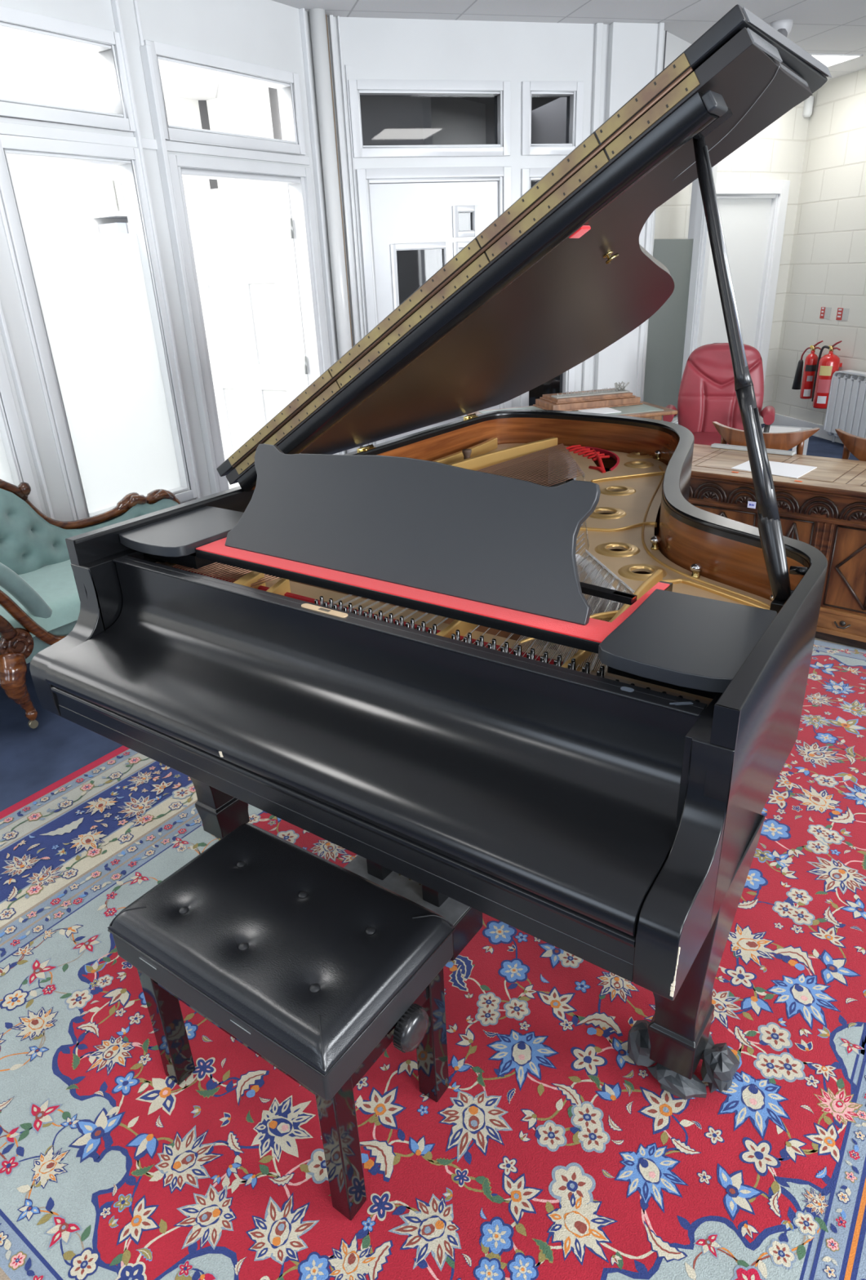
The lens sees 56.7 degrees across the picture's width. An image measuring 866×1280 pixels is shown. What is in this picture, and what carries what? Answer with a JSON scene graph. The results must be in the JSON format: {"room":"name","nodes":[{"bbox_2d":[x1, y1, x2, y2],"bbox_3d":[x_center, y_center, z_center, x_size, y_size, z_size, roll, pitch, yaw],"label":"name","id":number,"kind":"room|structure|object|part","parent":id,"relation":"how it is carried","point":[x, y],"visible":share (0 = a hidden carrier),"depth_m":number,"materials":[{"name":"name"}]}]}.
{"room":"music room","nodes":[
{"label":"music room","id":0,"kind":"room"},
{"bbox_2d":[0,0,346,521],"bbox_3d":[-2.709,-0.602,1.909,0.100,2.710,7.760,14,30,31],"label":"wall","id":1,"kind":"structure","parent":0,"point":[264,33],"depth_m":3.59,"materials":[{"name":"white paint"}]},
{"bbox_2d":[0,346,42,512],"bbox_3d":[-1.968,-0.989,2.930,0.108,1.553,0.780,14,30,31],"label":"window","id":2,"kind":"structure","parent":1,"relation":"in","point":[15,468],"depth_m":3.32,"materials":[{"name":"white glass"}]},
{"bbox_3d":[-1.973,-0.868,2.994,0.004,1.165,0.670,14,30,31],"label":"frosted pane","id":3,"kind":"part","parent":2,"relation":"part of","materials":[{"name":"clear glass"}]},
{"bbox_2d":[0,5,135,132],"bbox_3d":[-1.513,-2.241,3.176,0.108,0.354,0.685,14,30,31],"label":"window","id":4,"kind":"structure","parent":1,"relation":"in","point":[13,22],"depth_m":3.22,"materials":[{"name":"white paint"}]},
{"bbox_2d":[0,134,197,519],"bbox_3d":[-1.474,-1.324,3.599,0.108,1.553,0.697,14,30,31],"label":"window","id":5,"kind":"structure","parent":1,"relation":"in","point":[95,302],"depth_m":3.60,"materials":[{"name":"white glass"}]},
{"bbox_3d":[-1.479,-1.203,3.663,0.004,1.165,0.587,14,30,31],"label":"frosted pane","id":6,"kind":"part","parent":5,"relation":"part of","materials":[{"name":"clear glass"}]},
{"bbox_2d":[0,0,310,520],"bbox_3d":[-1.439,-1.407,3.510,0.045,2.710,2.950,14,30,31],"label":"trim","id":7,"kind":"structure","parent":1,"relation":"attached to","point":[159,144],"depth_m":3.54,"materials":[{"name":"white paint"}]},
{"bbox_2d":[143,40,306,155],"bbox_3d":[-0.995,-2.584,3.882,0.108,0.365,0.965,14,30,31],"label":"window","id":8,"kind":"structure","parent":1,"relation":"in","point":[286,83],"depth_m":3.87,"materials":[{"name":"white paint"}]},
{"bbox_2d":[167,154,337,491],"bbox_3d":[-1.262,-1.557,4.643,0.954,2.009,0.968,15,30,32],"label":"door","id":9,"kind":"structure","parent":1,"relation":"in","point":[251,252],"depth_m":4.67,"materials":[{"name":"white paint"}]},
{"bbox_2d":[308,8,359,453],"bbox_3d":[-0.539,-2.000,4.692,0.084,2.710,0.084,15,30,32],"label":"trim","id":10,"kind":"structure","parent":1,"relation":"attached to","point":[317,16],"depth_m":4.40,"materials":[{"name":"white paint"}]},
{"bbox_2d":[0,69,436,305],"bbox_3d":[-2.696,-1.514,3.862,2.200,2.710,6.700,15,30,32],"label":"wall","id":11,"kind":"structure","parent":0,"point":[51,199],"depth_m":5.44,"materials":[{"name":"white paint"}]},
{"bbox_2d":[92,211,127,218],"bbox_3d":[-2.032,-2.961,5.931,0.250,0.325,0.850,15,30,32],"label":"wall shelf","id":12,"kind":"object","parent":11,"relation":"attached to","point":[113,215],"visible":0.18,"depth_m":5.56,"materials":[{"name":"white paint"}]},
{"bbox_2d":[98,222,127,233],"bbox_3d":[-2.241,-2.806,5.671,0.213,0.238,0.075,15,30,32],"label":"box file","id":13,"kind":"object","parent":12,"relation":"on","point":[113,228],"visible":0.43,"depth_m":5.59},
{"bbox_2d":[125,222,129,233],"bbox_3d":[-2.189,-2.839,5.737,0.213,0.238,0.075,15,30,32],"label":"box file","id":14,"kind":"object","parent":12,"relation":"on","point":[126,224],"visible":0.08,"depth_m":5.62,"materials":[{"name":"white"}]},
{"bbox_2d":[111,180,119,211],"bbox_3d":[-2.261,-3.165,5.723,0.008,0.190,0.012,15,30,32],"label":"wall rail","id":15,"kind":"object","parent":11,"relation":"attached to","point":[113,181],"visible":1,"depth_m":5.72,"materials":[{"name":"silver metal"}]},
{"bbox_2d":[0,423,859,811],"bbox_3d":[0.865,-0.327,4.255,10.600,0.052,15.100,15,30,32],"label":"floor","id":16,"kind":"structure","parent":0,"point":[32,760],"depth_m":2.90,"materials":[{"name":"blue carpet"}]},
{"bbox_2d":[0,479,181,728],"bbox_3d":[-1.598,-0.223,3.094,0.641,0.924,2.052,15,30,32],"label":"chaise longue","id":17,"kind":"object","parent":16,"relation":"on","point":[40,602],"visible":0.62,"depth_m":3.22,"materials":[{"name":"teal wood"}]},
{"bbox_3d":[-1.501,0.174,2.905,0.098,0.295,0.127,-11,26,-18],"label":"leg","id":18,"kind":"part","parent":17,"relation":"part of","materials":[{"name":"brown wood"}]},
{"bbox_3d":[-1.293,-0.264,3.071,0.059,0.518,1.360,15,30,32],"label":"arm frame","id":19,"kind":"part","parent":17,"relation":"part of","materials":[{"name":"brown wood"}]},
{"bbox_2d":[0,559,80,637],"bbox_3d":[-1.586,-0.138,3.106,0.490,0.075,1.980,15,30,32],"label":"seat cushion","id":20,"kind":"object","parent":17,"relation":"on","point":[54,580],"depth_m":3.04,"materials":[{"name":"fabric"}]},
{"bbox_3d":[-1.615,-0.065,3.165,0.510,0.106,1.980,15,30,32],"label":"seat frame","id":21,"kind":"part","parent":17,"relation":"part of","materials":[{"name":"wood"}]},
{"bbox_3d":[-1.841,-0.434,3.188,0.054,0.600,2.040,15,30,32],"label":"rail","id":22,"kind":"part","parent":17,"relation":"part of","materials":[{"name":"brown wood"}]},
{"bbox_2d":[0,637,865,1279],"bbox_3d":[0.364,0.531,2.398,2.980,0.007,4.320,15,30,32],"label":"rug","id":23,"kind":"object","parent":16,"relation":"on","point":[547,1152],"visible":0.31,"depth_m":1.59,"materials":[{"name":"red fabric"}]},
{"bbox_2d":[106,822,455,1220],"bbox_3d":[-0.275,0.697,1.547,0.587,0.464,0.352,15,30,32],"label":"piano bench","id":24,"kind":"object","parent":23,"relation":"on","point":[312,964],"visible":1,"depth_m":1.39,"materials":[{"name":"black leather"}]},
{"bbox_3d":[-0.534,0.744,1.603,0.045,0.352,0.045,15,30,32],"label":"leg","id":25,"kind":"part","parent":24,"relation":"part of","materials":[{"name":"black wood"}]},
{"bbox_2d":[106,822,454,1074],"bbox_3d":[-0.281,0.508,1.457,0.538,0.046,0.350,15,30,32],"label":"seat cushion","id":26,"kind":"object","parent":24,"relation":"on","point":[307,953],"depth_m":1.40,"materials":[{"name":"black leather"}]},
{"bbox_3d":[-0.155,0.843,1.354,0.045,0.352,0.045,15,30,32],"label":"leg","id":27,"kind":"part","parent":24,"relation":"part of","materials":[{"name":"black wood"}]},
{"bbox_3d":[-0.042,0.667,1.384,0.045,0.077,0.077,15,30,32],"label":"height knob","id":28,"kind":"part","parent":24,"relation":"part of","materials":[{"name":"black plastic"}]},
{"bbox_3d":[-0.005,0.746,1.546,0.045,0.352,0.045,15,30,32],"label":"leg","id":29,"kind":"part","parent":24,"relation":"part of","materials":[{"name":"black wood"}]},
{"bbox_2d":[29,4,832,1099],"bbox_3d":[0.365,-0.376,2.178,1.546,1.820,2.359,15,30,32],"label":"grand piano","id":30,"kind":"object","parent":23,"relation":"on","point":[504,664],"visible":0.98,"depth_m":1.46,"materials":[{"name":"black wood"}]},
{"bbox_3d":[-0.829,0.001,1.812,0.072,0.308,0.159,15,30,32],"label":"arm","id":31,"kind":"part","parent":30,"relation":"part of","materials":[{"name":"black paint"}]},
{"bbox_2d":[119,506,244,556],"bbox_3d":[-0.570,-0.259,1.904,0.219,0.024,0.286,15,30,32],"label":"shelf","id":32,"kind":"object","parent":30,"relation":"attached to","point":[180,531],"depth_m":1.87,"materials":[{"name":"grey wood"}]},
{"bbox_3d":[-0.610,0.304,2.155,0.181,0.548,0.249,15,30,32],"label":"leg","id":33,"kind":"part","parent":30,"relation":"part of","materials":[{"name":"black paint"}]},
{"bbox_3d":[-0.204,-0.056,1.505,0.112,0.002,0.016,15,30,32],"label":"maker plate","id":34,"kind":"part","parent":30,"relation":"part of","materials":[{"name":"gold metal"}]},
{"bbox_3d":[-0.133,0.366,1.845,0.048,0.425,0.050,15,30,32],"label":"lyre post","id":35,"kind":"part","parent":30,"relation":"part of","materials":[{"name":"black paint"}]},
{"bbox_2d":[195,549,672,653],"bbox_3d":[-0.043,-0.145,1.637,0.978,0.020,0.304,15,30,32],"label":"shelf","id":36,"kind":"object","parent":30,"relation":"attached to","point":[587,634],"depth_m":1.45,"materials":[{"name":"red paint"}]},
{"bbox_3d":[0.000,0.401,1.758,0.048,0.425,0.050,15,30,32],"label":"lyre post","id":37,"kind":"part","parent":30,"relation":"part of","materials":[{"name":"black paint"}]},
{"bbox_3d":[0.368,-0.337,2.199,1.390,0.006,1.641,15,30,32],"label":"iron plate","id":38,"kind":"part","parent":30,"relation":"part of","materials":[{"name":"gold metal"}]},
{"bbox_3d":[0.442,-0.957,2.269,1.274,0.798,1.709,15,30,32],"label":"lid","id":39,"kind":"part","parent":30,"relation":"part of","materials":[{"name":"black wood"}]},
{"bbox_3d":[0.335,-0.078,1.408,0.040,0.003,0.012,18,32,37],"label":"stay plate","id":40,"kind":"part","parent":30,"relation":"part of","materials":[{"name":"black metal"}]},
{"bbox_3d":[0.327,0.302,1.053,0.056,0.308,0.159,15,30,32],"label":"arm","id":41,"kind":"part","parent":30,"relation":"part of","materials":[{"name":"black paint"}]},
{"bbox_2d":[598,588,777,693],"bbox_3d":[0.402,-0.005,1.264,0.218,0.024,0.287,15,30,32],"label":"shelf","id":42,"kind":"object","parent":30,"relation":"attached to","point":[682,640],"depth_m":1.23,"materials":[{"name":"grey wood"}]},
{"bbox_3d":[0.442,0.578,1.465,0.181,0.548,0.249,15,30,32],"label":"leg","id":43,"kind":"part","parent":30,"relation":"part of","materials":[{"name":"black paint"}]},
{"bbox_3d":[0.603,-0.990,1.342,0.014,0.020,0.550,15,30,32],"label":"edge moulding","id":44,"kind":"part","parent":30,"relation":"part of","materials":[{"name":"grey"}]},
{"bbox_2d":[688,444,865,648],"bbox_3d":[1.753,-0.383,3.434,2.066,0.654,0.535,18,32,37],"label":"desk","id":45,"kind":"object","parent":23,"relation":"on","point":[825,511],"visible":0.44,"depth_m":3.29,"materials":[{"name":"wood"}]},
{"bbox_3d":[1.269,-0.416,3.550,0.300,0.364,0.008,18,32,37],"label":"panel","id":46,"kind":"part","parent":45,"relation":"part of","materials":[{"name":"brown wood"}]},
{"bbox_3d":[1.264,-0.413,3.545,0.284,0.345,0.012,18,32,37],"label":"lozenge moulding","id":47,"kind":"part","parent":45,"relation":"part of","materials":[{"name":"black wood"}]},
{"bbox_2d":[746,501,756,508],"bbox_3d":[1.338,-0.568,3.372,0.034,0.028,0.002,18,32,37],"label":"lot tag","id":48,"kind":"object","parent":45,"relation":"attached to","point":[752,504],"visible":1,"depth_m":3.37,"materials":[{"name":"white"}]},
{"bbox_2d":[711,443,795,455],"bbox_3d":[1.494,-0.893,3.760,0.380,0.014,0.040,18,32,37],"label":"folder","id":49,"kind":"object","parent":45,"relation":"on","point":[714,445],"visible":0.89,"depth_m":3.77,"materials":[{"name":"grey"}]},
{"bbox_2d":[731,460,817,478],"bbox_3d":[1.462,-0.736,3.442,0.290,0.002,0.227,21,34,40],"label":"paper sheet","id":50,"kind":"object","parent":45,"relation":"on","point":[784,469],"visible":0.79,"depth_m":3.42,"materials":[{"name":"white paper"}]},
{"bbox_3d":[1.493,-0.340,3.365,0.154,0.345,0.012,18,32,37],"label":"lozenge moulding","id":51,"kind":"part","parent":45,"relation":"part of","materials":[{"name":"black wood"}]},
{"bbox_3d":[1.498,-0.343,3.371,0.170,0.364,0.008,18,32,37],"label":"panel","id":52,"kind":"part","parent":45,"relation":"part of","materials":[{"name":"brown wood"}]},
{"bbox_3d":[1.616,-0.090,3.375,2.020,0.106,0.026,18,32,37],"label":"rail","id":53,"kind":"part","parent":45,"relation":"part of","materials":[{"name":"orange wood"}]},
{"bbox_3d":[1.682,-0.062,3.301,0.065,0.027,0.024,15,30,32],"label":"drop handle","id":54,"kind":"part","parent":45,"relation":"part of","materials":[{"name":"grey metal"}]},
{"bbox_3d":[1.739,-0.265,3.182,0.328,0.364,0.008,18,32,37],"label":"panel","id":55,"kind":"part","parent":45,"relation":"part of","materials":[{"name":"brown wood"}]},
{"bbox_3d":[1.734,-0.263,3.176,0.312,0.345,0.012,18,32,37],"label":"lozenge moulding","id":56,"kind":"part","parent":45,"relation":"part of","materials":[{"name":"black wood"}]},
{"bbox_2d":[466,400,677,420],"bbox_3d":[0.795,-0.989,4.752,1.050,0.718,0.580,-9,26,-13],"label":"desk","id":57,"kind":"object","parent":16,"relation":"on","point":[648,411],"visible":0.08,"depth_m":4.53,"materials":[{"name":"brown wood"}]},
{"bbox_2d":[533,395,643,411],"bbox_3d":[0.910,-1.406,4.736,0.574,0.040,0.284,-9,26,-13],"label":"wooden box","id":58,"kind":"object","parent":57,"relation":"on","point":[540,403],"visible":0.57,"depth_m":4.63,"materials":[{"name":"brown wood"}]},
{"bbox_2d":[539,381,635,404],"bbox_3d":[0.907,-1.464,4.720,0.499,0.079,0.244,-9,26,-13],"label":"wooden box","id":59,"kind":"object","parent":58,"relation":"on","point":[548,397],"depth_m":4.66,"materials":[{"name":"brown wood"}]},
{"bbox_3d":[0.923,-1.460,4.681,0.465,0.055,0.080,-9,26,-13],"label":"bristle strip","id":60,"kind":"part","parent":59,"relation":"part of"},
{"bbox_2d":[578,407,621,413],"bbox_3d":[0.940,-1.292,4.534,0.190,0.002,0.170,-9,26,-13],"label":"paper sheet","id":61,"kind":"object","parent":57,"relation":"on","point":[606,410],"visible":0.76,"depth_m":4.54,"materials":[{"name":"white paper"}]},
{"bbox_2d":[662,342,775,445],"bbox_3d":[1.705,-1.227,4.841,0.642,1.013,0.621,6,26,18],"label":"office chair","id":62,"kind":"object","parent":16,"relation":"on","point":[707,395],"visible":0.62,"depth_m":4.91,"materials":[{"name":"red leather"}]},
{"bbox_3d":[1.452,-1.389,4.933,0.077,0.088,0.331,7,27,20],"label":"armrest","id":63,"kind":"part","parent":62,"relation":"part of","materials":[{"name":"red leather"}]},
{"bbox_3d":[1.703,-1.177,4.851,0.500,0.100,0.500,6,26,18],"label":"seat","id":64,"kind":"part","parent":62,"relation":"part of","materials":[{"name":"red leather"}]},
{"bbox_3d":[1.774,-1.528,4.950,0.500,0.565,0.142,6,26,18],"label":"backrest","id":65,"kind":"part","parent":62,"relation":"part of","materials":[{"name":"red leather"}]},
{"bbox_3d":[1.988,-1.330,4.754,0.077,0.088,0.331,6,26,17],"label":"armrest","id":66,"kind":"part","parent":62,"relation":"part of","materials":[{"name":"red leather"}]},
{"bbox_2d":[712,421,820,454],"bbox_3d":[1.672,-0.740,4.094,0.520,0.752,0.480,15,30,32],"label":"chair","id":67,"kind":"object","parent":16,"relation":"on","point":[787,441],"visible":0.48,"depth_m":3.75,"materials":[{"name":"brown wood"}]},
{"bbox_3d":[1.426,-0.902,3.974,0.036,0.268,0.047,-6,25,-8],"label":"post","id":68,"kind":"part","parent":67,"relation":"part of","materials":[{"name":"brown wood"}]},
{"bbox_3d":[1.729,-0.830,3.789,0.047,0.268,0.036,-8,26,-11],"label":"post","id":69,"kind":"part","parent":67,"relation":"part of","materials":[{"name":"brown wood"}]},
{"bbox_2d":[762,425,812,455],"bbox_3d":[2.566,-1.390,5.939,0.320,0.308,0.400,15,30,32],"label":"side table","id":70,"kind":"object","parent":16,"relation":"on","point":[806,442],"visible":0.12,"depth_m":5.96,"materials":[{"name":"grey"}]},
{"bbox_2d":[762,426,801,432],"bbox_3d":[2.532,-1.522,5.845,0.230,0.014,0.220,15,30,32],"label":"paper stack","id":71,"kind":"object","parent":70,"relation":"on","point":[772,428],"visible":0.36,"depth_m":5.84,"materials":[{"name":"white paper"}]},
{"bbox_3d":[2.582,-1.291,5.751,0.030,0.288,0.030,15,30,32],"label":"leg","id":72,"kind":"part","parent":70,"relation":"part of","materials":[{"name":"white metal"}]},
{"bbox_3d":[2.772,-1.413,5.992,0.030,0.288,0.030,15,30,32],"label":"leg","id":73,"kind":"part","parent":70,"relation":"part of","materials":[{"name":"white metal"}]},
{"bbox_2d":[823,369,865,442],"bbox_3d":[3.498,-1.728,6.222,0.094,0.588,1.196,-8,26,-12],"label":"radiator","id":74,"kind":"object","parent":16,"relation":"on","point":[846,411],"visible":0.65,"depth_m":6.52,"materials":[{"name":"white metal"}]},
{"bbox_2d":[835,428,865,461],"bbox_3d":[2.142,-0.613,3.776,0.534,0.752,0.487,15,30,32],"label":"chair","id":75,"kind":"object","parent":16,"relation":"on","point":[855,445],"visible":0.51,"depth_m":3.59,"materials":[{"name":"brown wood"}]},
{"bbox_3d":[1.883,-0.791,3.690,0.036,0.268,0.047,-3,25,-1],"label":"post","id":76,"kind":"part","parent":75,"relation":"part of","materials":[{"name":"brown wood"}]},
{"bbox_2d":[198,31,666,405],"bbox_3d":[-0.046,-2.668,6.080,2.900,2.716,2.300,-9,26,-13],"label":"wall","id":77,"kind":"structure","parent":0,"point":[548,114],"depth_m":6.30,"materials":[{"name":"grey paint"}]},
{"bbox_2d":[0,0,865,100],"bbox_3d":[0.750,-2.833,3.085,10.600,0.050,15.100,15,30,32],"label":"ceiling","id":78,"kind":"structure","parent":0,"point":[819,26],"depth_m":4.50,"materials":[{"name":"paint"}]},
{"bbox_2d":[770,19,793,37],"bbox_3d":[2.043,-3.569,4.726,0.124,0.110,0.138,15,30,32],"label":"security camera","id":79,"kind":"object","parent":78,"relation":"attached to","point":[784,27],"visible":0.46,"depth_m":4.67,"materials":[{"name":"grey plastic"}]},
{"bbox_2d":[810,53,862,66],"bbox_3d":[2.643,-4.151,5.790,0.580,0.008,0.580,-9,26,-13],"label":"recessed light","id":80,"kind":"object","parent":78,"relation":"in","point":[828,60],"visible":0.32,"depth_m":5.64,"materials":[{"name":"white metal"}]},
{"bbox_2d":[431,97,485,271],"bbox_3d":[0.566,-3.303,7.374,0.100,2.710,2.500,15,30,32],"label":"wall","id":81,"kind":"structure","parent":0,"point":[455,121],"depth_m":6.41,"materials":[{"name":"grey paint"}]},
{"bbox_2d":[327,17,608,447],"bbox_3d":[0.401,-2.213,5.056,2.010,2.710,0.100,-9,26,-13],"label":"door frame","id":82,"kind":"structure","parent":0,"point":[373,48],"depth_m":4.52,"materials":[{"name":"white paint"}]},
{"bbox_2d":[298,8,373,454],"bbox_3d":[-0.526,-2.020,4.733,0.047,2.710,0.276,20,33,40],"label":"trim","id":83,"kind":"structure","parent":82,"relation":"attached to","point":[302,11],"depth_m":4.47,"materials":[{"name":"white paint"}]},
{"bbox_2d":[347,79,511,158],"bbox_3d":[-0.015,-2.958,4.574,0.936,0.369,0.108,-9,26,-13],"label":"window","id":84,"kind":"structure","parent":82,"relation":"in","point":[357,88],"depth_m":4.53,"materials":[{"name":"white paint"}]},
{"bbox_2d":[355,166,511,444],"bbox_3d":[0.046,-1.831,5.095,0.930,2.015,0.158,-9,26,-13],"label":"door","id":85,"kind":"structure","parent":82,"relation":"in","point":[417,208],"depth_m":4.75,"materials":[{"name":"white paint"}]},
{"bbox_2d":[520,168,575,406],"bbox_3d":[0.734,-2.076,5.206,0.382,1.700,0.108,-9,26,-13],"label":"window","id":86,"kind":"structure","parent":82,"relation":"in","point":[566,379],"depth_m":5.31,"materials":[{"name":"white paint"}]},
{"bbox_2d":[521,80,584,155],"bbox_3d":[0.688,-3.069,4.742,0.382,0.369,0.108,-9,26,-13],"label":"window","id":87,"kind":"structure","parent":82,"relation":"in","point":[575,102],"depth_m":4.70,"materials":[{"name":"white paint"}]},
{"bbox_2d":[582,22,664,396],"bbox_3d":[1.155,-2.339,5.250,0.405,2.710,0.270,-9,26,-13],"label":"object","id":88,"kind":"structure","parent":82,"relation":"attached to","point":[635,50],"depth_m":4.71,"materials":[{"name":"white paint"}]},
{"bbox_2d":[661,30,692,71],"bbox_3d":[1.671,-2.580,5.717,0.090,2.710,1.300,15,30,32],"label":"wall","id":89,"kind":"structure","parent":0,"point":[675,46],"depth_m":4.91,"materials":[{"name":"white paint"}]},
{"bbox_2d":[640,178,706,424],"bbox_3d":[1.692,-2.406,5.802,0.108,1.815,1.050,15,30,32],"label":"window","id":90,"kind":"structure","parent":89,"relation":"in","point":[669,334],"depth_m":5.95,"materials":[{"name":"white paint"}]},
{"bbox_3d":[1.691,-2.222,5.895,0.004,1.290,0.940,15,30,32],"label":"frosted pane","id":91,"kind":"part","parent":90,"relation":"part of","materials":[{"name":"grey glass"}]},
{"bbox_2d":[653,95,812,424],"bbox_3d":[2.289,-3.091,6.751,2.020,2.710,0.100,-16,28,-26],"label":"wall","id":92,"kind":"structure","parent":0,"point":[777,153],"depth_m":6.62,"materials":[{"name":"white paint"}]},
{"bbox_2d":[694,163,718,349],"bbox_3d":[1.740,-2.304,5.816,0.035,2.120,1.280,15,30,32],"label":"trim","id":93,"kind":"structure","parent":92,"relation":"attached to","point":[707,242],"depth_m":6.11,"materials":[{"name":"white paint"}]},
{"bbox_2d":[701,179,790,384],"bbox_3d":[2.588,-2.853,7.018,1.005,2.028,0.120,-16,28,-26],"label":"door","id":94,"kind":"structure","parent":92,"relation":"in","point":[753,212],"depth_m":6.89,"materials":[{"name":"white paint"}]},
{"bbox_2d":[802,96,814,117],"bbox_3d":[3.082,-4.375,6.595,0.072,0.140,0.072,15,30,32],"label":"sensor","id":95,"kind":"object","parent":92,"relation":"attached to","point":[808,104],"visible":0.9,"depth_m":6.57,"materials":[{"name":"white plastic"}]},
{"bbox_2d":[771,68,865,425],"bbox_3d":[4.112,-1.820,3.849,0.100,2.710,7.520,-8,26,-12],"label":"wall","id":96,"kind":"structure","parent":0,"point":[828,265],"depth_m":6.61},
{"bbox_2d":[791,340,822,399],"bbox_3d":[3.240,-2.347,6.949,0.160,0.481,0.258,-23,32,-36],"label":"fire extinguisher","id":97,"kind":"object","parent":96,"relation":"attached to","point":[811,359],"visible":0.96,"depth_m":6.92,"materials":[{"name":"red metal"}]},
{"bbox_3d":[3.248,-2.490,6.779,0.018,0.080,0.107,-8,25,-10],"label":"lever","id":98,"kind":"part","parent":97,"relation":"part of","materials":[{"name":"red"}]},
{"bbox_2d":[771,413,843,444],"bbox_3d":[4.113,-0.623,4.382,0.015,0.108,7.500,-8,26,-12],"label":"baseboard","id":99,"kind":"structure","parent":96,"relation":"attached to","point":[780,420],"depth_m":7.24,"materials":[{"name":"white paint"}]},
{"bbox_2d":[819,306,831,319],"bbox_3d":[3.319,-2.764,6.788,0.004,0.090,0.125,-8,26,-12],"label":"fire sign","id":100,"kind":"object","parent":96,"relation":"attached to","point":[825,312],"visible":1,"depth_m":6.79,"materials":[{"name":"red"}]},
{"bbox_3d":[3.310,-2.779,6.822,0.003,0.090,0.050,-8,26,-12],"label":"red plate","id":101,"kind":"part","parent":100,"relation":"part of","materials":[{"name":"red plastic"}]},
{"bbox_3d":[3.326,-2.753,6.765,0.003,0.090,0.071,-8,26,-12],"label":"pale plate","id":102,"kind":"part","parent":100,"relation":"part of","materials":[{"name":"grey plastic"}]},
{"bbox_2d":[811,340,842,408],"bbox_3d":[3.298,-2.228,6.725,0.191,0.541,0.177,15,30,32],"label":"fire extinguisher","id":103,"kind":"object","parent":96,"relation":"attached to","point":[827,365],"visible":0.95,"depth_m":6.68,"materials":[{"name":"red metal"}]},
{"bbox_3d":[3.301,-2.412,6.574,0.018,0.080,0.107,-8,25,-10],"label":"lever","id":104,"kind":"part","parent":103,"relation":"part of","materials":[{"name":"red"}]},
{"bbox_2d":[835,307,849,320],"bbox_3d":[3.369,-2.678,6.603,0.004,0.093,0.135,-8,26,-12],"label":"fire sign","id":105,"kind":"object","parent":96,"relation":"attached to","point":[842,314],"visible":1,"depth_m":6.60,"materials":[{"name":"red"}]},
{"bbox_3d":[3.361,-2.692,6.635,0.003,0.093,0.063,-8,26,-12],"label":"red plate","id":106,"kind":"part","parent":105,"relation":"part of","materials":[{"name":"red"}]},
{"bbox_3d":[3.377,-2.665,6.574,0.003,0.093,0.068,-8,26,-12],"label":"pale plate","id":107,"kind":"part","parent":105,"relation":"part of","materials":[{"name":"grey plastic"}]}
]}

